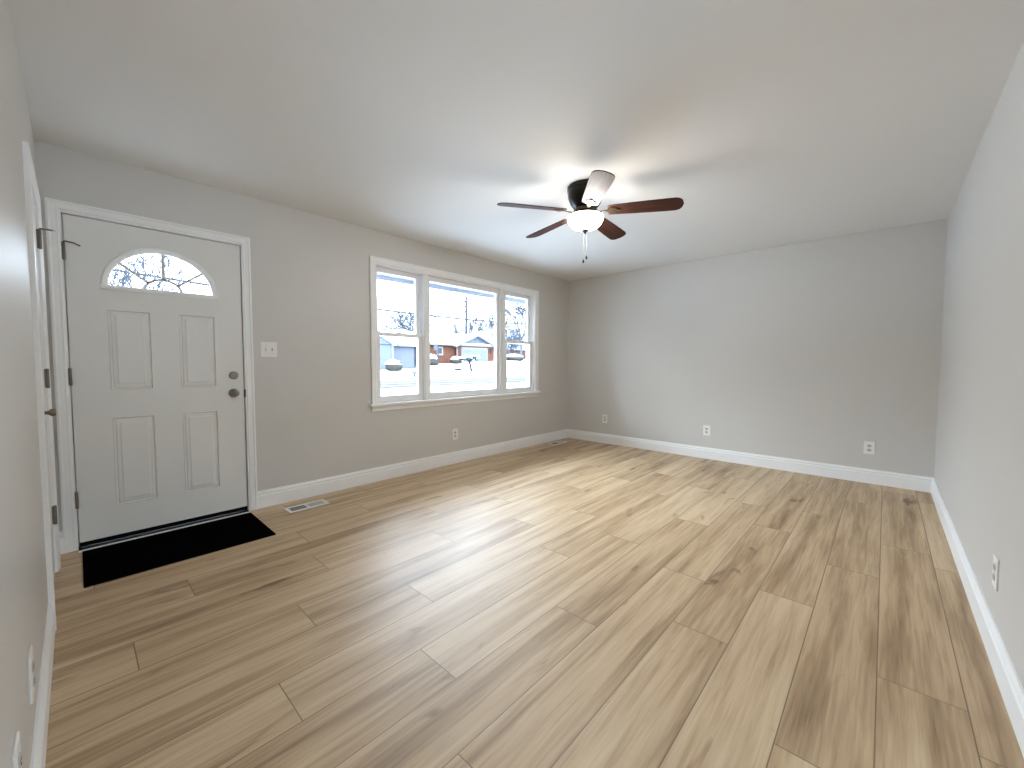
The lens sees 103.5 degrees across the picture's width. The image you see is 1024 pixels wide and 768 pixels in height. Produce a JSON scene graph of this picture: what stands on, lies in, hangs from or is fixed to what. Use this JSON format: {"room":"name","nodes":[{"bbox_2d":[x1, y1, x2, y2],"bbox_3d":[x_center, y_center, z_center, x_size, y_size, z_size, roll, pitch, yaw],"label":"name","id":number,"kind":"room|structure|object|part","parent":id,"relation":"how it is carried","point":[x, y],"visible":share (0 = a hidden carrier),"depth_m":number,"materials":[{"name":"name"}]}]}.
{"room":"empty living room","nodes":[
{"label":"empty living room","id":0,"kind":"room"},
{"bbox_2d":[0,0,47,767],"bbox_3d":[0.038,0.004,-0.287,7.795,2.562,0.140,3,4,43],"label":"wall","id":1,"kind":"structure","parent":0,"point":[23,574],"depth_m":1.15,"materials":[{"name":"beige paint"}]},
{"bbox_2d":[11,731,21,767],"bbox_3d":[-1.031,0.809,0.844,0.082,0.126,0.009,3,4,43],"label":"wall outlet","id":2,"kind":"object","parent":1,"relation":"attached to","point":[16,757],"visible":1,"depth_m":0.83,"materials":[{"name":"white plastic"}]},
{"bbox_2d":[18,751,21,767],"bbox_3d":[-1.029,0.788,0.844,0.033,0.027,0.003,3,4,43],"label":"socket","id":3,"kind":"object","parent":2,"relation":"attached to","point":[19,752],"depth_m":0.84,"materials":[{"name":"grey plastic"}]},
{"bbox_2d":[27,645,34,704],"bbox_3d":[-1.317,0.795,1.108,0.082,0.126,0.009,3,4,43],"label":"wall outlet","id":4,"kind":"object","parent":1,"relation":"attached to","point":[30,661],"visible":1,"depth_m":1.08,"materials":[{"name":"white plastic"}]},
{"bbox_2d":[22,141,60,630],"bbox_3d":[-2.312,0.030,1.957,0.807,2.075,0.188,3,4,43],"label":"door","id":5,"kind":"structure","parent":1,"relation":"in","point":[45,412],"depth_m":1.76,"materials":[{"name":"white paint"}]},
{"bbox_3d":[-2.078,0.129,1.808,0.052,0.052,0.051,3,4,43],"label":"knob","id":6,"kind":"part","parent":5,"relation":"part of","materials":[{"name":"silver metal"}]},
{"bbox_2d":[30,601,54,767],"bbox_3d":[0.432,1.127,-0.491,6.620,0.140,0.015,3,4,43],"label":"baseboard","id":7,"kind":"structure","parent":1,"relation":"attached to","point":[39,745],"depth_m":1.29,"materials":[{"name":"white paint"}]},
{"bbox_2d":[34,140,568,530],"bbox_3d":[-1.003,-0.236,4.439,0.160,2.562,5.715,3,4,43],"label":"wall","id":8,"kind":"structure","parent":0,"point":[310,282],"depth_m":3.55,"materials":[{"name":"beige paint"}]},
{"bbox_2d":[59,531,63,553],"bbox_3d":[-2.763,0.972,2.467,0.015,0.140,0.028,3,4,43],"label":"baseboard","id":9,"kind":"structure","parent":8,"relation":"attached to","point":[60,532],"depth_m":2.47,"materials":[{"name":"white paint"}]},
{"bbox_2d":[44,197,257,553],"bbox_3d":[-2.438,-0.048,2.848,0.224,2.141,1.044,3,4,43],"label":"door","id":10,"kind":"structure","parent":8,"relation":"in","point":[155,393],"depth_m":2.74,"materials":[{"name":"white paint"}]},
{"bbox_3d":[-2.405,-0.771,2.783,0.022,0.312,0.620,3,4,43],"label":"half round frame","id":11,"kind":"part","parent":10,"relation":"part of","materials":[{"name":"white paint"}]},
{"bbox_2d":[118,255,201,291],"bbox_3d":[-2.414,-0.768,2.792,0.011,0.263,0.454,3,4,43],"label":"grille","id":12,"kind":"object","parent":10,"relation":"attached to","point":[195,261],"depth_m":2.79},
{"bbox_3d":[-2.120,0.070,3.087,0.063,0.066,0.066,3,4,43],"label":"knob","id":13,"kind":"part","parent":10,"relation":"part of","materials":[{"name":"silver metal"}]},
{"bbox_2d":[260,342,276,356],"bbox_3d":[-1.964,-0.279,3.265,0.019,0.120,0.118,3,4,43],"label":"light switch","id":14,"kind":"object","parent":8,"relation":"attached to","point":[268,349],"visible":1,"depth_m":3.27,"materials":[{"name":"white plastic"}]},
{"bbox_2d":[258,429,567,508],"bbox_3d":[-0.578,0.858,4.829,0.015,0.140,4.324,3,4,43],"label":"baseboard","id":15,"kind":"structure","parent":8,"relation":"attached to","point":[284,494],"depth_m":4.09,"materials":[{"name":"white paint"}]},
{"bbox_2d":[377,273,525,303],"bbox_3d":[-1.151,-1.327,4.750,0.555,0.210,8.500,3,4,43],"label":"trim","id":16,"kind":"structure","parent":8,"relation":"attached to","point":[380,276],"depth_m":5.42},
{"bbox_2d":[369,255,540,411],"bbox_3d":[-0.555,-0.529,4.899,0.235,1.503,2.620,3,4,43],"label":"window","id":17,"kind":"structure","parent":8,"relation":"in","point":[422,276],"depth_m":4.49,"materials":[{"name":"white paint"}]},
{"bbox_3d":[-1.204,-0.833,4.213,0.034,0.687,0.544,3,4,43],"label":"sash","id":18,"kind":"part","parent":17,"relation":"part of","materials":[{"name":"white plastic"}]},
{"bbox_3d":[-1.178,-0.174,4.220,0.035,0.708,0.552,3,4,43],"label":"sash","id":19,"kind":"part","parent":17,"relation":"part of","materials":[{"name":"clear glass"}]},
{"bbox_3d":[-0.572,-0.530,4.880,0.045,1.356,1.124,3,4,43],"label":"sash","id":20,"kind":"part","parent":17,"relation":"part of","materials":[{"name":"clear glass"}]},
{"bbox_3d":[0.054,-0.899,5.572,0.034,0.687,0.570,3,4,43],"label":"sash","id":21,"kind":"part","parent":17,"relation":"part of","materials":[{"name":"white plastic"}]},
{"bbox_3d":[0.080,-0.240,5.579,0.035,0.708,0.578,3,4,43],"label":"sash","id":22,"kind":"part","parent":17,"relation":"part of","materials":[{"name":"clear glass"}]},
{"bbox_2d":[452,428,457,439],"bbox_3d":[-0.665,0.588,4.724,0.009,0.126,0.082,3,4,43],"label":"wall outlet","id":23,"kind":"object","parent":8,"relation":"attached to","point":[454,431],"visible":1,"depth_m":4.72,"materials":[{"name":"white plastic"}]},
{"bbox_2d":[9,0,1023,280],"bbox_3d":[1.891,-1.435,1.703,8.035,0.120,5.795,3,4,43],"label":"ceiling","id":24,"kind":"structure","parent":0,"point":[774,123],"depth_m":2.02,"materials":[{"name":"white paint"}]},
{"bbox_2d":[497,170,683,262],"bbox_3d":[0.550,-1.168,3.007,1.273,0.549,1.256,3,4,43],"label":"ceiling fan","id":25,"kind":"object","parent":24,"relation":"hanging from","point":[585,196],"visible":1,"depth_m":2.86,"materials":[{"name":"brown wood"}]},
{"bbox_3d":[0.143,-1.245,2.840,0.509,0.006,0.142,-3,17,-17],"label":"blade","id":26,"kind":"part","parent":25,"relation":"part of","materials":[{"name":"brown wood"}]},
{"bbox_3d":[0.299,-1.268,3.301,0.142,0.006,0.509,-18,11,-34],"label":"blade","id":27,"kind":"part","parent":25,"relation":"part of","materials":[{"name":"brown wood"}]},
{"bbox_3d":[0.538,-1.180,2.967,0.258,0.096,0.258,3,4,43],"label":"lamp shade","id":28,"kind":"part","parent":25,"relation":"part of","materials":[{"name":"white glass"}]},
{"bbox_3d":[0.533,-1.230,2.549,0.142,0.006,0.509,13,5,0],"label":"blade","id":29,"kind":"part","parent":25,"relation":"part of","materials":[{"name":"brown wood"}]},
{"bbox_3d":[0.786,-1.267,3.295,0.142,0.006,0.509,-14,-8,36],"label":"blade","id":30,"kind":"part","parent":25,"relation":"part of","materials":[{"name":"brown wood"}]},
{"bbox_3d":[0.931,-1.243,2.831,0.509,0.006,0.142,3,-9,19],"label":"blade","id":31,"kind":"part","parent":25,"relation":"part of","materials":[{"name":"brown wood"}]},
{"bbox_2d":[45,438,1023,767],"bbox_3d":[1.870,1.083,1.844,7.973,0.001,5.595,3,4,43],"label":"floor","id":32,"kind":"structure","parent":0,"point":[575,603],"depth_m":1.74,"materials":[{"name":"brown wood"}]},
{"bbox_2d":[82,512,275,587],"bbox_3d":[-2.133,1.032,2.625,0.586,0.008,0.902,3,4,43],"label":"door mat","id":33,"kind":"object","parent":32,"relation":"on","point":[103,564],"visible":1,"depth_m":2.56,"materials":[{"name":"black rubber"}]},
{"bbox_2d":[284,499,328,512],"bbox_3d":[-1.679,0.999,3.311,0.140,0.006,0.305,3,4,43],"label":"floor vent","id":34,"kind":"object","parent":32,"relation":"in","point":[316,503],"visible":1,"depth_m":3.30,"materials":[{"name":"white plastic"}]},
{"bbox_2d":[547,441,565,444],"bbox_3d":[0.676,0.869,5.981,0.145,0.006,0.310,3,4,43],"label":"floor vent","id":35,"kind":"object","parent":32,"relation":"in","point":[555,442],"visible":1,"depth_m":5.98,"materials":[{"name":"white plastic"}]},
{"bbox_2d":[568,218,947,477],"bbox_3d":[2.404,-0.261,5.072,4.305,2.562,0.160,3,4,43],"label":"wall","id":36,"kind":"structure","parent":0,"point":[815,350],"depth_m":4.45,"materials":[{"name":"beige paint"}]},
{"bbox_2d":[602,414,606,422],"bbox_3d":[1.369,0.513,5.952,0.082,0.126,0.009,3,4,43],"label":"wall outlet","id":37,"kind":"object","parent":36,"relation":"attached to","point":[604,417],"visible":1,"depth_m":5.95,"materials":[{"name":"white plastic"}]},
{"bbox_2d":[703,425,709,435],"bbox_3d":[2.408,0.575,4.994,0.082,0.126,0.009,3,4,43],"label":"wall outlet","id":38,"kind":"object","parent":36,"relation":"attached to","point":[706,429],"visible":1,"depth_m":4.99,"materials":[{"name":"white plastic"}]},
{"bbox_2d":[568,429,932,492],"bbox_3d":[2.360,0.853,5.047,4.033,0.140,0.015,3,4,43],"label":"baseboard","id":39,"kind":"structure","parent":36,"relation":"attached to","point":[885,478],"depth_m":4.51,"materials":[{"name":"white paint"}]},
{"bbox_2d":[864,441,874,454],"bbox_3d":[3.515,0.629,3.971,0.082,0.126,0.009,3,4,43],"label":"wall outlet","id":40,"kind":"object","parent":36,"relation":"attached to","point":[869,447],"visible":1,"depth_m":3.97,"materials":[{"name":"white plastic"}]},
{"bbox_2d":[934,41,1023,688],"bbox_3d":[2.674,-0.120,2.279,0.112,2.562,3.581,3,4,43],"label":"wall","id":41,"kind":"structure","parent":0,"point":[979,463],"depth_m":1.88,"materials":[{"name":"beige paint"}]},
{"bbox_2d":[931,478,1023,757],"bbox_3d":[2.625,0.987,2.377,0.015,0.140,3.581,3,4,43],"label":"baseboard","id":42,"kind":"structure","parent":41,"relation":"attached to","point":[1009,684],"depth_m":1.64,"materials":[{"name":"white paint"}]},
{"bbox_2d":[992,554,999,590],"bbox_3d":[1.948,0.758,1.628,0.009,0.126,0.082,3,4,43],"label":"wall outlet","id":43,"kind":"object","parent":41,"relation":"attached to","point":[995,572],"visible":1,"depth_m":1.61,"materials":[{"name":"white plastic"}]},
{"label":"outside","id":44,"kind":"structure","parent":0,"visible":0},
{"bbox_2d":[113,269,525,324],"bbox_3d":[-3.648,-4.481,20.885,0.076,2.080,58.010,3,4,43],"label":"power line","id":45,"kind":"object","parent":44,"point":[168,278],"visible":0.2,"depth_m":19.13,"materials":[{"name":"grey metal"}]},
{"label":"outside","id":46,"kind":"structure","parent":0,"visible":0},
{"bbox_2d":[380,359,525,395],"bbox_3d":[-10.111,-5.084,77.287,200.000,5.599,220.000,3,4,43],"label":"snow ground","id":47,"kind":"structure","parent":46,"point":[480,369],"depth_m":35.95,"materials":[{"name":"white snow"}]},
{"bbox_2d":[108,254,190,291],"bbox_3d":[-8.801,-1.406,9.172,3.345,4.813,3.415,-1,3,-25],"label":"bare tree","id":48,"kind":"object","parent":47,"relation":"on","point":[126,276],"visible":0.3,"depth_m":9.26,"materials":[{"name":"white plant"}]},
{"bbox_2d":[385,359,402,370],"bbox_3d":[-11.601,-1.768,39.686,1.574,1.283,1.757,3,4,43],"label":"shrub","id":49,"kind":"object","parent":47,"relation":"on","point":[391,365],"visible":0.92,"depth_m":39.14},
{"bbox_2d":[378,331,416,369],"bbox_3d":[-17.133,-3.748,42.537,9.700,5.250,12.400,3,4,43],"label":"house","id":50,"kind":"structure","parent":47,"relation":"on","point":[403,350],"depth_m":42.83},
{"bbox_2d":[378,304,436,330],"bbox_3d":[-18.395,-10.132,72.605,8.110,11.038,11.283,3,4,43],"label":"bare tree","id":51,"kind":"object","parent":47,"relation":"on","point":[400,320],"visible":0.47,"depth_m":70.85,"materials":[{"name":"grey plant"}]},
{"bbox_2d":[430,354,436,365],"bbox_3d":[-9.869,-2.873,49.305,1.685,1.596,1.871,3,4,43],"label":"shrub","id":52,"kind":"object","parent":47,"relation":"on","point":[433,358],"visible":0.45,"depth_m":48.75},
{"bbox_2d":[434,344,438,371],"bbox_3d":[-7.359,-2.444,39.104,0.120,2.850,0.580,3,4,43],"label":"sign post","id":53,"kind":"object","parent":47,"relation":"on","point":[435,346],"visible":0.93,"depth_m":39.23,"materials":[{"name":"white metal"}]},
{"bbox_3d":[-7.203,-2.452,39.272,0.111,2.850,0.111,-1,3,-25],"label":"post","id":54,"kind":"part","parent":53,"relation":"part of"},
{"bbox_2d":[384,330,493,364],"bbox_3d":[-10.604,-4.755,56.761,9.930,4.800,15.200,3,4,43],"label":"brick house","id":55,"kind":"structure","parent":47,"relation":"on","point":[449,345],"depth_m":54.72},
{"bbox_3d":[-5.171,-3.945,56.101,0.100,2.170,4.850,3,4,43],"label":"garage door","id":56,"kind":"part","parent":55,"relation":"part of","materials":[{"name":"white metal"}]},
{"bbox_2d":[450,356,461,363],"bbox_3d":[-7.234,-3.035,52.518,1.514,1.180,1.704,3,4,43],"label":"shrub","id":57,"kind":"object","parent":47,"relation":"on","point":[454,360],"visible":0.79,"depth_m":51.91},
{"bbox_2d":[462,296,467,333],"bbox_3d":[-10.000,-11.835,85.904,0.609,13.758,1.370,3,4,43],"label":"utility pole","id":58,"kind":"object","parent":47,"relation":"on","point":[465,301],"visible":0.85,"depth_m":85.83,"materials":[{"name":"grey wood"}]},
{"bbox_2d":[451,317,484,334],"bbox_3d":[-9.887,-10.197,90.500,7.421,9.047,6.037,0,3,-6],"label":"bare tree","id":59,"kind":"object","parent":47,"relation":"on","point":[471,326],"visible":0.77,"depth_m":88.97,"materials":[{"name":"grey plant"}]},
{"bbox_2d":[458,355,479,371],"bbox_3d":[-4.343,-2.038,40.909,2.331,1.800,3.196,0,3,-11],"label":"ornamental tree","id":60,"kind":"object","parent":47,"relation":"on","point":[472,357],"visible":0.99,"depth_m":40.78,"materials":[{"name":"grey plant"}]},
{"bbox_2d":[470,311,524,350],"bbox_3d":[-2.718,-8.921,72.846,9.466,9.259,6.310,3,4,43],"label":"bare tree","id":61,"kind":"object","parent":47,"relation":"on","point":[480,326],"visible":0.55,"depth_m":73.35,"materials":[{"name":"grey plant"}]},
{"bbox_2d":[490,339,525,358],"bbox_3d":[0.768,-8.578,106.589,9.200,5.700,24.000,3,4,43],"label":"brick house","id":62,"kind":"structure","parent":47,"relation":"on","point":[524,345],"depth_m":101.58,"materials":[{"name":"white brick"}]},
{"bbox_2d":[507,335,518,353],"bbox_3d":[-0.464,-7.646,84.985,6.228,5.203,4.225,3,4,43],"label":"bare tree","id":63,"kind":"object","parent":47,"relation":"on","point":[511,347],"visible":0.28,"depth_m":84.07,"materials":[{"name":"grey plant"}]},
{"bbox_2d":[507,354,523,360],"bbox_3d":[0.469,-4.109,63.721,2.813,1.279,3.101,3,4,43],"label":"shrub","id":64,"kind":"object","parent":47,"relation":"on","point":[513,357],"visible":0.84,"depth_m":62.66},
{"bbox_2d":[506,301,525,360],"bbox_3d":[0.628,-9.366,64.452,8.076,11.543,7.947,-1,3,-28],"label":"bare tree","id":65,"kind":"object","parent":47,"relation":"on","point":[521,311],"visible":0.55,"depth_m":64.66,"materials":[{"name":"grey plant"}]},
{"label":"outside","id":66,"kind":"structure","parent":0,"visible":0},
{"bbox_2d":[380,376,525,388],"bbox_3d":[18.153,-1.330,51.307,7.100,0.090,220.000,3,4,43],"label":"street","id":67,"kind":"structure","parent":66,"point":[480,381],"depth_m":26.50,"materials":[{"name":"white snow"}]},
{"bbox_2d":[381,377,525,386],"bbox_3d":[7.989,-0.811,40.288,4.336,0.053,110.000,3,4,43],"label":"ridges","id":68,"kind":"object","parent":67,"relation":"on","point":[507,377],"visible":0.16,"depth_m":26.95,"materials":[{"name":"white snow"}]}
]}

